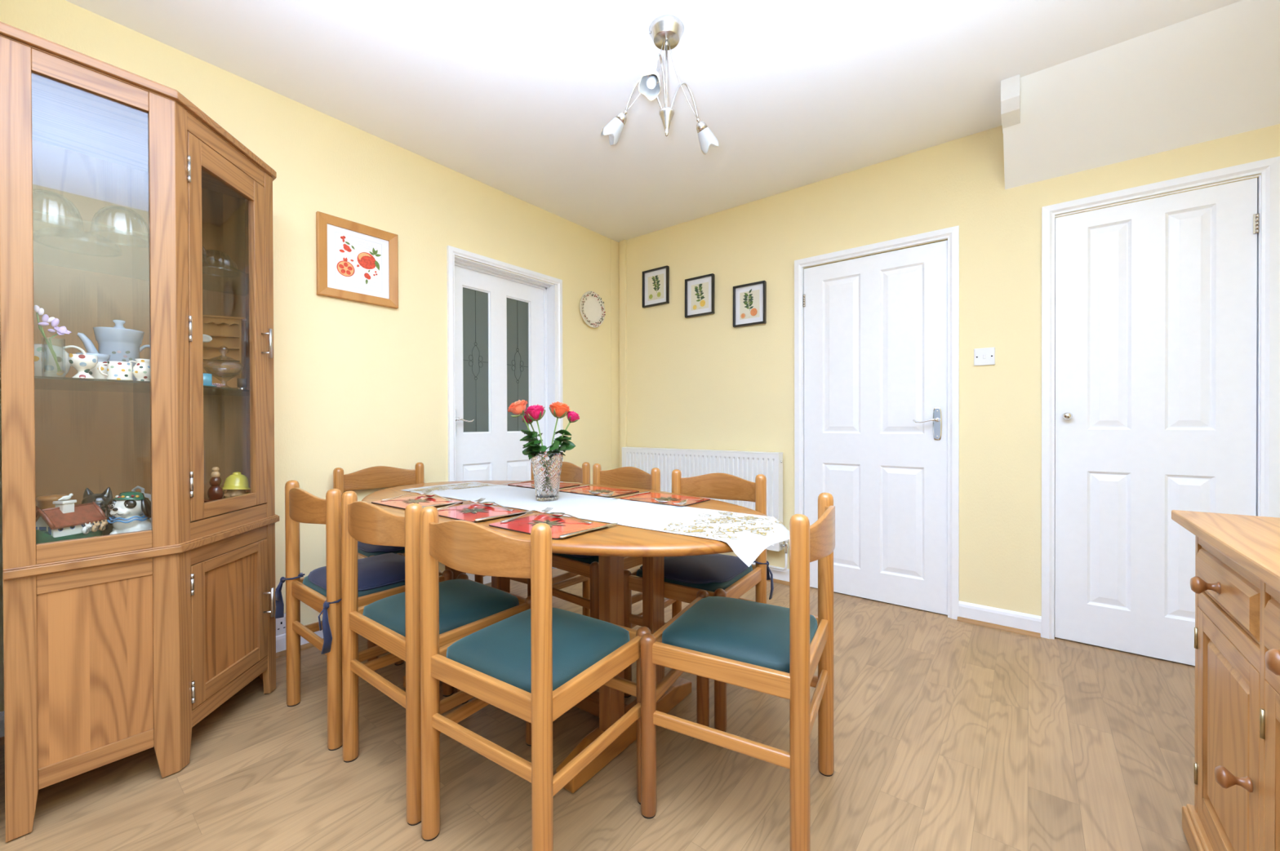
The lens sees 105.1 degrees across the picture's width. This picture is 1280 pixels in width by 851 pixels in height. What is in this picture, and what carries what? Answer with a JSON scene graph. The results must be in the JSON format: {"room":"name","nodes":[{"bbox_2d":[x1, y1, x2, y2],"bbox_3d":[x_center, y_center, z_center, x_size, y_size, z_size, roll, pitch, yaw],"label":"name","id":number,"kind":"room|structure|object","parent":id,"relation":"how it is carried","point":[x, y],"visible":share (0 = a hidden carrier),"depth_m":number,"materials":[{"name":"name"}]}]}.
{"room":"dining room","nodes":[
{"label":"dining room","id":0,"kind":"room"},
{"bbox_2d":[0,0,619,712],"bbox_3d":[-2.160,-0.217,1.455,0.100,2.432,6.299,0,0,38],"label":"wall","id":1,"kind":"structure","parent":0,"point":[358,386],"depth_m":2.38,"materials":[{"name":"yellow paint"}]},
{"bbox_2d":[0,643,313,745],"bbox_3d":[-1.534,0.985,2.126,0.018,0.017,1.535,0,0,38],"label":"trim","id":2,"kind":"structure","parent":1,"relation":"attached to","point":[278,655],"depth_m":2.11,"materials":[{"name":"brown wood"}]},
{"bbox_2d":[0,630,323,737],"bbox_3d":[-1.546,0.948,2.139,0.016,0.092,1.541,0,0,38],"label":"baseboard","id":3,"kind":"structure","parent":1,"relation":"attached to","point":[280,639],"depth_m":2.12,"materials":[{"name":"white paint"}]},
{"bbox_2d":[275,613,285,635],"bbox_3d":[-1.578,0.864,2.099,0.014,0.086,0.146,0,0,38],"label":"wall socket","id":4,"kind":"object","parent":1,"relation":"attached to","point":[281,622],"visible":0.21,"depth_m":2.12,"materials":[{"name":"white plastic"}]},
{"bbox_2d":[315,211,398,308],"bbox_3d":[-1.356,-0.786,2.369,0.022,0.375,0.361,0,0,38],"label":"framed picture","id":5,"kind":"object","parent":1,"relation":"attached to","point":[356,262],"visible":1,"depth_m":2.36,"materials":[{"name":"white paper"}]},
{"bbox_2d":[334,231,382,292],"bbox_3d":[-1.359,-0.786,2.372,0.001,0.240,0.209,0,0,38],"label":"print","id":6,"kind":"object","parent":5,"relation":"attached to","point":[357,258],"depth_m":2.37,"materials":[{"name":"paper"}]},
{"bbox_2d":[454,265,544,584],"bbox_3d":[-0.881,0.013,3.115,0.094,1.938,0.743,0,0,38],"label":"door","id":7,"kind":"structure","parent":1,"relation":"in","point":[499,322],"depth_m":3.09,"materials":[{"name":"white paint"}]},
{"bbox_2d":[446,245,563,482],"bbox_3d":[-0.804,-0.010,3.070,0.020,1.992,0.850,0,0,38],"label":"trim","id":8,"kind":"structure","parent":1,"relation":"attached to","point":[451,251],"depth_m":2.76,"materials":[{"name":"white paint"}]},
{"bbox_2d":[454,256,558,568],"bbox_3d":[-0.847,0.011,3.103,0.111,1.951,0.782,0,0,38],"label":"trim","id":9,"kind":"structure","parent":1,"relation":"attached to","point":[550,291],"depth_m":3.36,"materials":[{"name":"white paint"}]},
{"bbox_2d":[579,291,605,328],"bbox_3d":[-0.353,-0.858,3.619,0.036,0.269,0.266,0,0,38],"label":"decorative plate","id":10,"kind":"object","parent":1,"relation":"attached to","point":[592,307],"visible":1,"depth_m":3.63,"materials":[{"name":"beige ceramic"}]},
{"bbox_2d":[610,239,612,470],"bbox_3d":[-0.222,-0.285,3.817,0.004,2.332,0.006,0,0,38],"label":"trim","id":11,"kind":"structure","parent":1,"relation":"attached to","point":[611,239],"depth_m":3.81,"materials":[{"name":"yellow paint"}]},
{"bbox_2d":[0,564,1195,850],"bbox_3d":[-0.775,1.040,0.430,3.547,0.080,6.399,0,0,38],"label":"floor","id":12,"kind":"structure","parent":0,"point":[950,735],"depth_m":1.42,"materials":[{"name":"brown wood"}]},
{"bbox_2d":[0,21,279,842],"bbox_3d":[-1.559,0.018,1.600,0.642,1.949,0.635,0,0,38],"label":"tall cabinet","id":13,"kind":"object","parent":12,"relation":"on","point":[116,646],"visible":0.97,"depth_m":1.42,"materials":[{"name":"brown wood"}]},
{"bbox_2d":[35,494,66,509],"bbox_3d":[-1.652,0.268,1.378,0.060,0.145,0.060,0,0,38],"label":"wooden pot","id":14,"kind":"object","parent":13,"relation":"on","point":[44,502],"visible":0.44,"depth_m":1.35,"materials":[{"name":"brown wood"}]},
{"bbox_2d":[43,346,63,373],"bbox_3d":[-1.514,-0.174,1.265,0.035,0.102,0.035,0,0,26],"label":"glass vase","id":15,"kind":"object","parent":13,"relation":"on","point":[43,347],"visible":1,"depth_m":1.27,"materials":[{"name":"clear glass"}]},
{"bbox_2d":[33,305,71,372],"bbox_3d":[-1.505,-0.222,1.256,0.062,0.166,0.025,0,0,-43],"label":"freesia","id":16,"kind":"object","parent":15,"relation":"in","point":[54,322],"visible":1,"depth_m":1.25,"materials":[{"name":"white plant"}]},
{"bbox_2d":[32,189,85,237],"bbox_3d":[-1.605,-0.584,1.331,0.131,0.100,0.131,0,0,38],"label":"glass bowl","id":17,"kind":"object","parent":13,"relation":"on","point":[81,222],"visible":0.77,"depth_m":1.35,"materials":[{"name":"clear glass"}]},
{"bbox_2d":[34,343,86,377],"bbox_3d":[-1.579,-0.171,1.308,0.107,0.095,0.092,0,0,-6],"label":"teapot","id":18,"kind":"object","parent":13,"relation":"on","point":[50,366],"visible":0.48,"depth_m":1.29,"materials":[{"name":"beige ceramic"}]},
{"bbox_2d":[35,493,108,543],"bbox_3d":[-1.540,0.263,1.326,0.090,0.156,0.156,0,0,2],"label":"ornament","id":19,"kind":"object","parent":13,"relation":"on","point":[67,521],"visible":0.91,"depth_m":1.31,"materials":[{"name":"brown ceramic"}]},
{"bbox_2d":[32,226,122,257],"bbox_3d":[-1.681,-0.557,1.468,0.180,0.045,0.180,0,0,38],"label":"glass bowl","id":20,"kind":"object","parent":13,"relation":"on","point":[113,244],"visible":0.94,"depth_m":1.45,"materials":[{"name":"clear glass"}]},
{"bbox_2d":[67,353,97,378],"bbox_3d":[-1.485,-0.156,1.307,0.053,0.065,0.052,0,0,38],"label":"cup","id":21,"kind":"object","parent":13,"relation":"on","point":[83,364],"visible":0.98,"depth_m":1.29,"materials":[{"name":"beige ceramic"}]},
{"bbox_2d":[75,352,110,362],"bbox_3d":[-1.554,-0.163,1.397,0.066,0.079,0.070,0,0,19],"label":"sugar bowl","id":22,"kind":"object","parent":13,"relation":"on","point":[101,357],"visible":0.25,"depth_m":1.39,"materials":[{"name":"white ceramic"}]},
{"bbox_2d":[81,487,114,535],"bbox_3d":[-1.571,0.260,1.421,0.067,0.160,0.073,0,0,-22],"label":"ornament","id":23,"kind":"object","parent":13,"relation":"on","point":[102,500],"visible":0.35,"depth_m":1.41,"materials":[{"name":"black ceramic"}]},
{"bbox_2d":[88,361,106,379],"bbox_3d":[-1.505,-0.150,1.369,0.052,0.053,0.052,0,0,38],"label":"mug","id":24,"kind":"object","parent":13,"relation":"on","point":[94,372],"visible":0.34,"depth_m":1.35,"materials":[{"name":"beige ceramic"}]},
{"bbox_2d":[76,320,149,380],"bbox_3d":[-1.567,-0.221,1.478,0.134,0.194,0.120,0,0,-16],"label":"teapot","id":25,"kind":"object","parent":13,"relation":"on","point":[122,344],"visible":0.69,"depth_m":1.45,"materials":[{"name":"blue ceramic"}]},
{"bbox_2d":[97,360,133,380],"bbox_3d":[-1.442,-0.150,1.355,0.052,0.052,0.063,0,0,-15],"label":"mug","id":26,"kind":"object","parent":13,"relation":"on","point":[122,371],"visible":0.96,"depth_m":1.34,"materials":[{"name":"beige ceramic"}]},
{"bbox_2d":[88,205,148,245],"bbox_3d":[-1.491,-0.581,1.411,0.127,0.092,0.127,0,0,38],"label":"glass bowl","id":27,"kind":"object","parent":13,"relation":"on","point":[102,209],"visible":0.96,"depth_m":1.38,"materials":[{"name":"clear glass"}]},
{"bbox_2d":[105,491,151,534],"bbox_3d":[-1.458,0.265,1.405,0.101,0.153,0.094,0,0,24],"label":"ornament","id":28,"kind":"object","parent":13,"relation":"on","point":[126,508],"visible":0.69,"depth_m":1.38,"materials":[{"name":"white ceramic"}]},
{"bbox_2d":[128,359,150,381],"bbox_3d":[-1.413,-0.158,1.393,0.044,0.067,0.048,0,0,-9],"label":"jug","id":29,"kind":"object","parent":13,"relation":"on","point":[141,370],"visible":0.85,"depth_m":1.38,"materials":[{"name":"beige ceramic"}]},
{"bbox_2d":[131,485,151,520],"bbox_3d":[-1.545,0.264,1.536,0.075,0.152,0.061,0,0,-22],"label":"ornament","id":30,"kind":"object","parent":13,"relation":"on","point":[147,495],"visible":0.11,"depth_m":1.52,"materials":[{"name":"ceramic"}]},
{"bbox_2d":[34,376,249,396],"bbox_3d":[-1.571,-0.121,1.597,0.597,0.006,0.592,0,0,38],"label":"glass shelf","id":31,"kind":"object","parent":13,"relation":"attached to","point":[45,385],"depth_m":1.51,"materials":[{"name":"clear glass"}]},
{"bbox_2d":[203,373,217,386],"bbox_3d":[-1.437,-0.148,1.615,0.068,0.045,0.072,0,0,-7],"label":"teacup","id":32,"kind":"object","parent":13,"relation":"on","point":[207,378],"visible":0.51,"depth_m":1.61,"materials":[{"name":"teal ceramic"}]},
{"bbox_2d":[207,466,224,499],"bbox_3d":[-1.456,0.240,1.681,0.048,0.197,0.047,0,0,38],"label":"ornament","id":33,"kind":"object","parent":13,"relation":"on","point":[215,491],"visible":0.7,"depth_m":1.67,"materials":[{"name":"brown wood"}]},
{"bbox_2d":[202,249,240,277],"bbox_3d":[-1.482,-0.571,1.712,0.137,0.069,0.137,0,0,38],"label":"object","id":34,"kind":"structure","parent":13,"relation":"on","point":[211,251],"depth_m":1.72,"materials":[{"name":"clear glass"}]},
{"bbox_2d":[203,351,244,388],"bbox_3d":[-1.442,-0.201,1.698,0.112,0.151,0.112,0,0,38],"label":"glass dish","id":35,"kind":"object","parent":13,"relation":"on","point":[204,363],"visible":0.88,"depth_m":1.69,"materials":[{"name":"clear glass"}]},
{"bbox_2d":[202,315,246,389],"bbox_3d":[-1.631,-0.272,1.873,0.204,0.292,0.036,0,0,-24],"label":"display rack","id":36,"kind":"object","parent":13,"relation":"on","point":[227,333],"visible":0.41,"depth_m":1.89,"materials":[{"name":"brown wood"}]},
{"bbox_2d":[202,334,212,342],"bbox_3d":[-1.621,-0.324,1.823,0.049,0.030,0.006,0,0,-24],"label":"plate","id":37,"kind":"object","parent":36,"relation":"on","point":[206,338],"visible":0.61,"depth_m":1.82,"materials":[{"name":"beige ceramic"}]},
{"bbox_2d":[202,333,239,337],"bbox_3d":[-1.631,-0.344,1.872,0.168,0.005,0.024,0,0,-24],"label":"shelf","id":38,"kind":"object","parent":36,"relation":"attached to","point":[213,335],"depth_m":1.89,"materials":[{"name":"brown wood"}]},
{"bbox_2d":[203,346,239,350],"bbox_3d":[-1.631,-0.298,1.873,0.168,0.005,0.024,0,0,-24],"label":"shelf","id":39,"kind":"object","parent":36,"relation":"attached to","point":[205,348],"depth_m":1.88,"materials":[{"name":"brown wood"}]},
{"bbox_2d":[203,358,239,361],"bbox_3d":[-1.631,-0.254,1.873,0.168,0.005,0.024,0,0,-24],"label":"shelf","id":40,"kind":"object","parent":36,"relation":"attached to","point":[204,359],"depth_m":1.88,"materials":[{"name":"brown wood"}]},
{"bbox_2d":[203,371,239,373],"bbox_3d":[-1.631,-0.203,1.873,0.168,0.005,0.024,0,0,-24],"label":"shelf","id":41,"kind":"object","parent":36,"relation":"attached to","point":[204,372],"depth_m":1.88,"materials":[{"name":"brown wood"}]},
{"bbox_2d":[222,471,250,497],"bbox_3d":[-1.450,0.253,1.759,0.094,0.171,0.093,0,0,3],"label":"ornament","id":42,"kind":"object","parent":13,"relation":"on","point":[236,484],"visible":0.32,"depth_m":1.74,"materials":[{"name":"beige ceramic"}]},
{"bbox_2d":[236,378,246,390],"bbox_3d":[-1.461,-0.149,1.798,0.028,0.046,0.028,0,0,38],"label":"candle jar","id":43,"kind":"object","parent":13,"relation":"on","point":[242,383],"visible":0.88,"depth_m":1.79,"materials":[{"name":"clear glass"}]},
{"bbox_2d":[284,480,453,751],"bbox_3d":[-0.982,0.594,1.769,0.417,0.800,0.441,0,0,38],"label":"dining chair","id":44,"kind":"object","parent":12,"relation":"on","point":[301,506],"visible":0.71,"depth_m":1.58,"materials":[{"name":"brown wood"}]},
{"bbox_2d":[275,553,404,654],"bbox_3d":[-0.992,0.590,1.756,0.450,0.186,0.415,0,0,38],"label":"seat pad","id":45,"kind":"object","parent":44,"relation":"on","point":[388,569],"visible":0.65,"depth_m":1.70,"materials":[{"name":"blue fabric"}]},
{"bbox_2d":[333,462,424,662],"bbox_3d":[-1.126,0.592,2.277,0.441,0.800,0.417,0,0,40],"label":"dining chair","id":46,"kind":"object","parent":12,"relation":"on","point":[377,477],"visible":0.32,"depth_m":2.38,"materials":[{"name":"brown wood"}]},
{"bbox_2d":[357,541,404,552],"bbox_3d":[-1.138,0.588,2.287,0.415,0.186,0.450,0,0,40],"label":"seat pad","id":47,"kind":"object","parent":46,"relation":"on","point":[366,548],"visible":0.16,"depth_m":2.09,"materials":[{"name":"blue fabric"}]},
{"bbox_2d":[341,491,531,826],"bbox_3d":[-0.610,0.594,1.488,0.417,0.800,0.441,0,0,37],"label":"dining chair","id":48,"kind":"object","parent":12,"relation":"on","point":[467,606],"visible":0.82,"depth_m":1.35,"materials":[{"name":"brown wood"}]},
{"bbox_2d":[474,462,590,617],"bbox_3d":[-0.529,0.589,2.482,0.417,0.800,0.441,0,0,34],"label":"dining chair","id":49,"kind":"object","parent":12,"relation":"on","point":[571,473],"visible":0.19,"depth_m":2.50,"materials":[{"name":"brown wood"}]},
{"bbox_2d":[419,506,651,850],"bbox_3d":[-0.257,0.594,1.232,0.417,0.800,0.441,0,0,33],"label":"dining chair","id":50,"kind":"object","parent":12,"relation":"on","point":[535,664],"visible":0.91,"depth_m":1.10,"materials":[{"name":"brown wood"}]},
{"bbox_2d":[361,480,768,793],"bbox_3d":[-0.363,0.634,1.805,1.770,0.715,1.000,0,0,37],"label":"dining table","id":51,"kind":"object","parent":12,"relation":"on","point":[611,544],"visible":0.4,"depth_m":1.47,"materials":[{"name":"brown wood"}]},
{"bbox_2d":[371,495,462,510],"bbox_3d":[-0.800,0.275,1.760,0.280,0.006,0.196,0,0,36],"label":"placemat","id":52,"kind":"object","parent":51,"relation":"on","point":[400,503],"visible":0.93,"depth_m":1.76,"materials":[{"name":"red plastic"}]},
{"bbox_2d":[380,490,431,500],"bbox_3d":[-0.888,0.265,1.865,0.025,0.015,0.198,0,0,33],"label":"fork","id":53,"kind":"object","parent":52,"relation":"on","point":[428,491],"visible":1,"depth_m":1.88,"materials":[{"name":"metal"}]},
{"bbox_2d":[437,503,525,523],"bbox_3d":[-0.527,0.275,1.560,0.280,0.006,0.196,0,0,37],"label":"placemat","id":54,"kind":"object","parent":51,"relation":"on","point":[469,513],"visible":0.91,"depth_m":1.55,"materials":[{"name":"red plastic"}]},
{"bbox_2d":[436,497,484,509],"bbox_3d":[-0.611,0.265,1.662,0.025,0.015,0.198,0,0,33],"label":"fork","id":55,"kind":"object","parent":54,"relation":"on","point":[478,500],"visible":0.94,"depth_m":1.68,"materials":[{"name":"metal"}]},
{"bbox_2d":[481,502,514,511],"bbox_3d":[-0.472,0.266,1.627,0.179,0.013,0.037,0,0,43],"label":"spoon","id":56,"kind":"object","parent":54,"relation":"on","point":[488,504],"visible":1,"depth_m":1.64,"materials":[{"name":"metal"}]},
{"bbox_2d":[474,510,535,521],"bbox_3d":[-0.404,0.271,1.483,0.018,0.006,0.215,0,0,40],"label":"knife","id":57,"kind":"object","parent":51,"relation":"on","point":[505,515],"visible":0.95,"depth_m":1.45,"materials":[{"name":"metal"}]},
{"bbox_2d":[507,481,579,488],"bbox_3d":[-0.440,0.271,2.239,0.280,0.006,0.196,0,0,37],"label":"placemat","id":58,"kind":"object","parent":51,"relation":"on","point":[529,482],"visible":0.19,"depth_m":2.22,"materials":[{"name":"red plastic"}]},
{"bbox_2d":[488,514,608,539],"bbox_3d":[-0.254,0.275,1.354,0.280,0.006,0.196,0,0,37],"label":"placemat","id":59,"kind":"object","parent":51,"relation":"on","point":[559,526],"visible":0.84,"depth_m":1.35,"materials":[{"name":"red plastic"}]},
{"bbox_2d":[500,507,553,522],"bbox_3d":[-0.337,0.265,1.463,0.025,0.015,0.198,0,0,34],"label":"fork","id":60,"kind":"object","parent":59,"relation":"on","point":[546,510],"visible":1,"depth_m":1.47,"materials":[{"name":"metal"}]},
{"bbox_2d":[549,512,592,523],"bbox_3d":[-0.201,0.266,1.424,0.179,0.013,0.037,0,0,41],"label":"spoon","id":61,"kind":"object","parent":59,"relation":"on","point":[554,514],"visible":1,"depth_m":1.44,"materials":[{"name":"metal"}]},
{"bbox_2d":[559,523,617,538],"bbox_3d":[-0.129,0.272,1.277,0.018,0.006,0.215,0,0,39],"label":"knife","id":62,"kind":"object","parent":51,"relation":"on","point":[572,534],"visible":1,"depth_m":1.25,"materials":[{"name":"metal"}]},
{"bbox_2d":[400,482,789,567],"bbox_3d":[-0.280,0.311,1.758,1.628,0.075,0.360,0,0,37],"label":"table runner","id":63,"kind":"object","parent":51,"relation":"on","point":[748,535],"visible":0.99,"depth_m":1.51,"materials":[{"name":"white fabric"}]},
{"bbox_2d":[530,451,563,501],"bbox_3d":[-0.343,0.186,1.811,0.118,0.175,0.118,0,0,38],"label":"vase","id":64,"kind":"object","parent":63,"relation":"on","point":[546,467],"visible":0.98,"depth_m":1.77,"materials":[{"name":"clear glass"}]},
{"bbox_2d":[507,400,539,455],"bbox_3d":[-0.412,0.076,1.801,0.133,0.342,0.125,0,0,38],"label":"rose","id":65,"kind":"object","parent":64,"relation":"in","point":[518,407],"visible":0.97,"depth_m":1.78,"materials":[{"name":"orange plant"}]},
{"bbox_2d":[520,415,542,457],"bbox_3d":[-0.400,0.100,1.822,0.120,0.293,0.086,0,0,38],"label":"rose","id":66,"kind":"object","parent":64,"relation":"in","point":[527,420],"visible":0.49,"depth_m":1.83,"materials":[{"name":"green plant"}]},
{"bbox_2d":[524,404,546,459],"bbox_3d":[-0.378,0.084,1.797,0.091,0.325,0.098,0,0,-15],"label":"rose","id":67,"kind":"object","parent":64,"relation":"in","point":[534,413],"visible":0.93,"depth_m":1.78,"materials":[{"name":"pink plant"}]},
{"bbox_2d":[546,401,571,453],"bbox_3d":[-0.302,0.079,1.801,0.096,0.335,0.096,0,0,38],"label":"rose","id":68,"kind":"object","parent":64,"relation":"in","point":[558,410],"visible":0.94,"depth_m":1.79,"materials":[{"name":"orange plant"}]},
{"bbox_2d":[553,410,580,456],"bbox_3d":[-0.289,0.096,1.810,0.119,0.301,0.105,0,0,38],"label":"rose","id":69,"kind":"object","parent":64,"relation":"in","point":[572,417],"visible":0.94,"depth_m":1.80,"materials":[{"name":"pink plant"}]},
{"bbox_2d":[559,486,639,497],"bbox_3d":[-0.170,0.272,2.027,0.280,0.006,0.196,0,0,37],"label":"placemat","id":70,"kind":"object","parent":51,"relation":"on","point":[604,491],"visible":0.88,"depth_m":2.02,"materials":[{"name":"red plastic"}]},
{"bbox_2d":[620,493,710,506],"bbox_3d":[0.092,0.272,1.815,0.280,0.006,0.196,0,0,38],"label":"placemat","id":71,"kind":"object","parent":51,"relation":"on","point":[673,499],"visible":0.86,"depth_m":1.80,"materials":[{"name":"red plastic"}]},
{"bbox_2d":[630,497,669,502],"bbox_3d":[0.032,0.264,1.751,0.179,0.013,0.037,0,0,40],"label":"spoon","id":72,"kind":"object","parent":71,"relation":"on","point":[660,500],"visible":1,"depth_m":1.73,"materials":[{"name":"metal"}]},
{"bbox_2d":[551,463,660,619],"bbox_3d":[-0.185,0.589,2.181,0.417,0.800,0.441,0,0,41],"label":"dining chair","id":73,"kind":"object","parent":12,"relation":"on","point":[588,569],"visible":0.4,"depth_m":2.07,"materials":[{"name":"brown wood"}]},
{"bbox_2d":[565,554,598,558],"bbox_3d":[-0.175,0.585,2.193,0.450,0.186,0.415,0,0,41],"label":"seat pad","id":74,"kind":"object","parent":73,"relation":"on","point":[575,556],"visible":0.03,"depth_m":1.98,"materials":[{"name":"blue fabric"}]},
{"bbox_2d":[623,469,766,732],"bbox_3d":[0.217,0.590,1.861,0.418,0.800,0.442,0,0,34],"label":"dining chair","id":75,"kind":"object","parent":12,"relation":"on","point":[718,486],"visible":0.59,"depth_m":1.85,"materials":[{"name":"brown wood"}]},
{"bbox_2d":[640,554,773,599],"bbox_3d":[0.225,0.586,1.875,0.450,0.186,0.415,0,0,34],"label":"seat pad","id":76,"kind":"object","parent":75,"relation":"on","point":[716,568],"visible":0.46,"depth_m":1.75,"materials":[{"name":"blue fabric"}]},
{"bbox_2d":[640,493,835,850],"bbox_3d":[0.287,0.592,1.320,0.441,0.800,0.417,0,0,29],"label":"dining chair","id":77,"kind":"object","parent":12,"relation":"on","point":[771,650],"visible":1,"depth_m":1.20,"materials":[{"name":"brown wood"}]},
{"bbox_2d":[1171,510,1279,850],"bbox_3d":[1.102,0.603,0.555,0.511,0.782,1.292,0,0,38],"label":"sideboard","id":78,"kind":"object","parent":12,"relation":"on","point":[1235,584],"visible":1,"depth_m":0.94,"materials":[{"name":"brown wood"}]},
{"bbox_2d":[65,0,1242,242],"bbox_3d":[-0.783,-1.472,0.417,3.547,0.080,6.399,0,0,38],"label":"ceiling","id":79,"kind":"structure","parent":0,"point":[515,98],"depth_m":2.00,"materials":[{"name":"white paint"}]},
{"bbox_2d":[600,14,719,155],"bbox_3d":[0.052,-1.247,1.823,0.360,0.390,0.492,0,0,38],"label":"ceiling light","id":80,"kind":"object","parent":79,"relation":"hanging from","point":[666,31],"visible":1,"depth_m":1.78,"materials":[{"name":"silver metal"}]},
{"bbox_2d":[618,124,1279,616],"bbox_3d":[1.178,-0.235,2.892,3.547,2.432,0.100,0,0,38],"label":"wall","id":81,"kind":"structure","parent":0,"point":[704,382],"depth_m":2.57,"materials":[{"name":"yellow paint"}]},
{"bbox_2d":[619,240,626,467],"bbox_3d":[-0.130,-0.286,3.851,0.058,2.332,0.020,0,0,38],"label":"trim","id":82,"kind":"structure","parent":81,"relation":"attached to","point":[623,253],"depth_m":3.84,"materials":[{"name":"yellow paint"}]},
{"bbox_2d":[642,265,669,308],"bbox_3d":[0.115,-1.030,3.648,0.234,0.272,0.024,0,0,38],"label":"framed picture","id":83,"kind":"object","parent":81,"relation":"attached to","point":[655,282],"visible":1,"depth_m":3.65,"materials":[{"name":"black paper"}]},
{"bbox_2d":[648,273,663,301],"bbox_3d":[0.117,-1.030,3.651,0.148,0.180,0.002,0,0,38],"label":"print","id":84,"kind":"object","parent":83,"relation":"attached to","point":[655,281],"depth_m":3.65,"materials":[{"name":"beige paper"}]},
{"bbox_2d":[684,273,715,318],"bbox_3d":[0.413,-0.900,3.412,0.229,0.270,0.024,0,0,38],"label":"framed picture","id":85,"kind":"object","parent":81,"relation":"attached to","point":[699,291],"visible":1,"depth_m":3.41,"materials":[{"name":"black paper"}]},
{"bbox_2d":[691,281,708,311],"bbox_3d":[0.416,-0.900,3.415,0.143,0.178,0.002,0,0,38],"label":"print","id":86,"kind":"object","parent":85,"relation":"attached to","point":[700,290],"depth_m":3.41,"materials":[{"name":"beige paper"}]},
{"bbox_2d":[622,447,788,571],"bbox_3d":[0.401,0.527,3.386,1.300,0.722,0.097,0,0,38],"label":"radiator","id":87,"kind":"object","parent":81,"relation":"attached to","point":[746,465],"visible":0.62,"depth_m":3.21,"materials":[{"name":"metal"}]},
{"bbox_2d":[622,447,782,454],"bbox_3d":[0.372,0.170,3.389,1.247,0.008,0.071,0,0,38],"label":"grille","id":88,"kind":"object","parent":87,"relation":"attached to","point":[691,451],"depth_m":3.36,"materials":[{"name":"metal"}]},
{"bbox_2d":[733,280,766,327],"bbox_3d":[0.709,-0.785,3.179,0.225,0.268,0.024,0,0,38],"label":"framed picture","id":89,"kind":"object","parent":81,"relation":"attached to","point":[749,300],"visible":1,"depth_m":3.18,"materials":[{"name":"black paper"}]},
{"bbox_2d":[739,288,759,319],"bbox_3d":[0.711,-0.791,3.182,0.139,0.188,0.002,0,0,38],"label":"print","id":90,"kind":"object","parent":89,"relation":"attached to","point":[749,299],"depth_m":3.18,"materials":[{"name":"beige paper"}]},
{"bbox_2d":[752,562,789,582],"bbox_3d":[0.393,0.935,3.449,1.427,0.092,0.016,0,0,38],"label":"baseboard","id":91,"kind":"structure","parent":81,"relation":"attached to","point":[779,575],"depth_m":3.06,"materials":[{"name":"white paint"}]},
{"bbox_2d":[766,578,789,586],"bbox_3d":[0.392,0.972,3.428,1.392,0.017,0.018,0,0,38],"label":"trim","id":92,"kind":"structure","parent":81,"relation":"attached to","point":[777,581],"depth_m":3.04,"materials":[{"name":"brown wood"}]},
{"bbox_2d":[803,240,947,615],"bbox_3d":[1.282,0.013,2.740,0.762,1.926,0.099,0,0,38],"label":"door","id":93,"kind":"structure","parent":81,"relation":"in","point":[876,326],"depth_m":2.71,"materials":[{"name":"white paint"}]},
{"bbox_2d":[794,225,959,620],"bbox_3d":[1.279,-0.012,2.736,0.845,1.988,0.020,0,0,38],"label":"trim","id":94,"kind":"structure","parent":81,"relation":"attached to","point":[952,233],"depth_m":2.50,"materials":[{"name":"white paint"}]},
{"bbox_2d":[973,347,995,365],"bbox_3d":[1.693,-0.339,2.409,0.085,0.085,0.014,0,0,38],"label":"light switch","id":95,"kind":"object","parent":81,"relation":"attached to","point":[986,356],"visible":1,"depth_m":2.41,"materials":[{"name":"white plastic"}]},
{"bbox_2d":[957,617,1040,638],"bbox_3d":[1.727,0.974,2.370,0.325,0.017,0.018,0,0,38],"label":"trim","id":96,"kind":"structure","parent":81,"relation":"attached to","point":[1033,634],"depth_m":2.36,"materials":[{"name":"brown wood"}]},
{"bbox_2d":[958,600,1041,637],"bbox_3d":[1.741,0.936,2.380,0.323,0.092,0.016,0,0,38],"label":"baseboard","id":97,"kind":"structure","parent":81,"relation":"attached to","point":[1011,619],"depth_m":2.37,"materials":[{"name":"white paint"}]},
{"bbox_2d":[1000,74,1020,133],"bbox_3d":[1.607,-1.387,2.123,0.065,0.122,0.220,0,0,38],"label":"trim","id":98,"kind":"structure","parent":81,"relation":"attached to","point":[1011,86],"depth_m":2.05,"materials":[{"name":"white paint"}]},
{"bbox_2d":[1003,0,1279,189],"bbox_3d":[1.994,-1.292,1.942,0.890,0.313,0.361,0,0,38],"label":"soffit","id":99,"kind":"object","parent":81,"relation":"attached to","point":[1215,74],"depth_m":1.92,"materials":[{"name":"white paint"}]},
{"bbox_2d":[1054,177,1259,666],"bbox_3d":[2.145,0.011,2.067,0.602,1.930,0.081,0,0,38],"label":"door","id":100,"kind":"structure","parent":81,"relation":"in","point":[1156,299],"depth_m":2.07,"materials":[{"name":"white paint"}]},
{"bbox_2d":[1041,155,1279,639],"bbox_3d":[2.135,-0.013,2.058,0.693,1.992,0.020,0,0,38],"label":"trim","id":101,"kind":"structure","parent":81,"relation":"attached to","point":[1268,169],"depth_m":1.96,"materials":[{"name":"white paint"}]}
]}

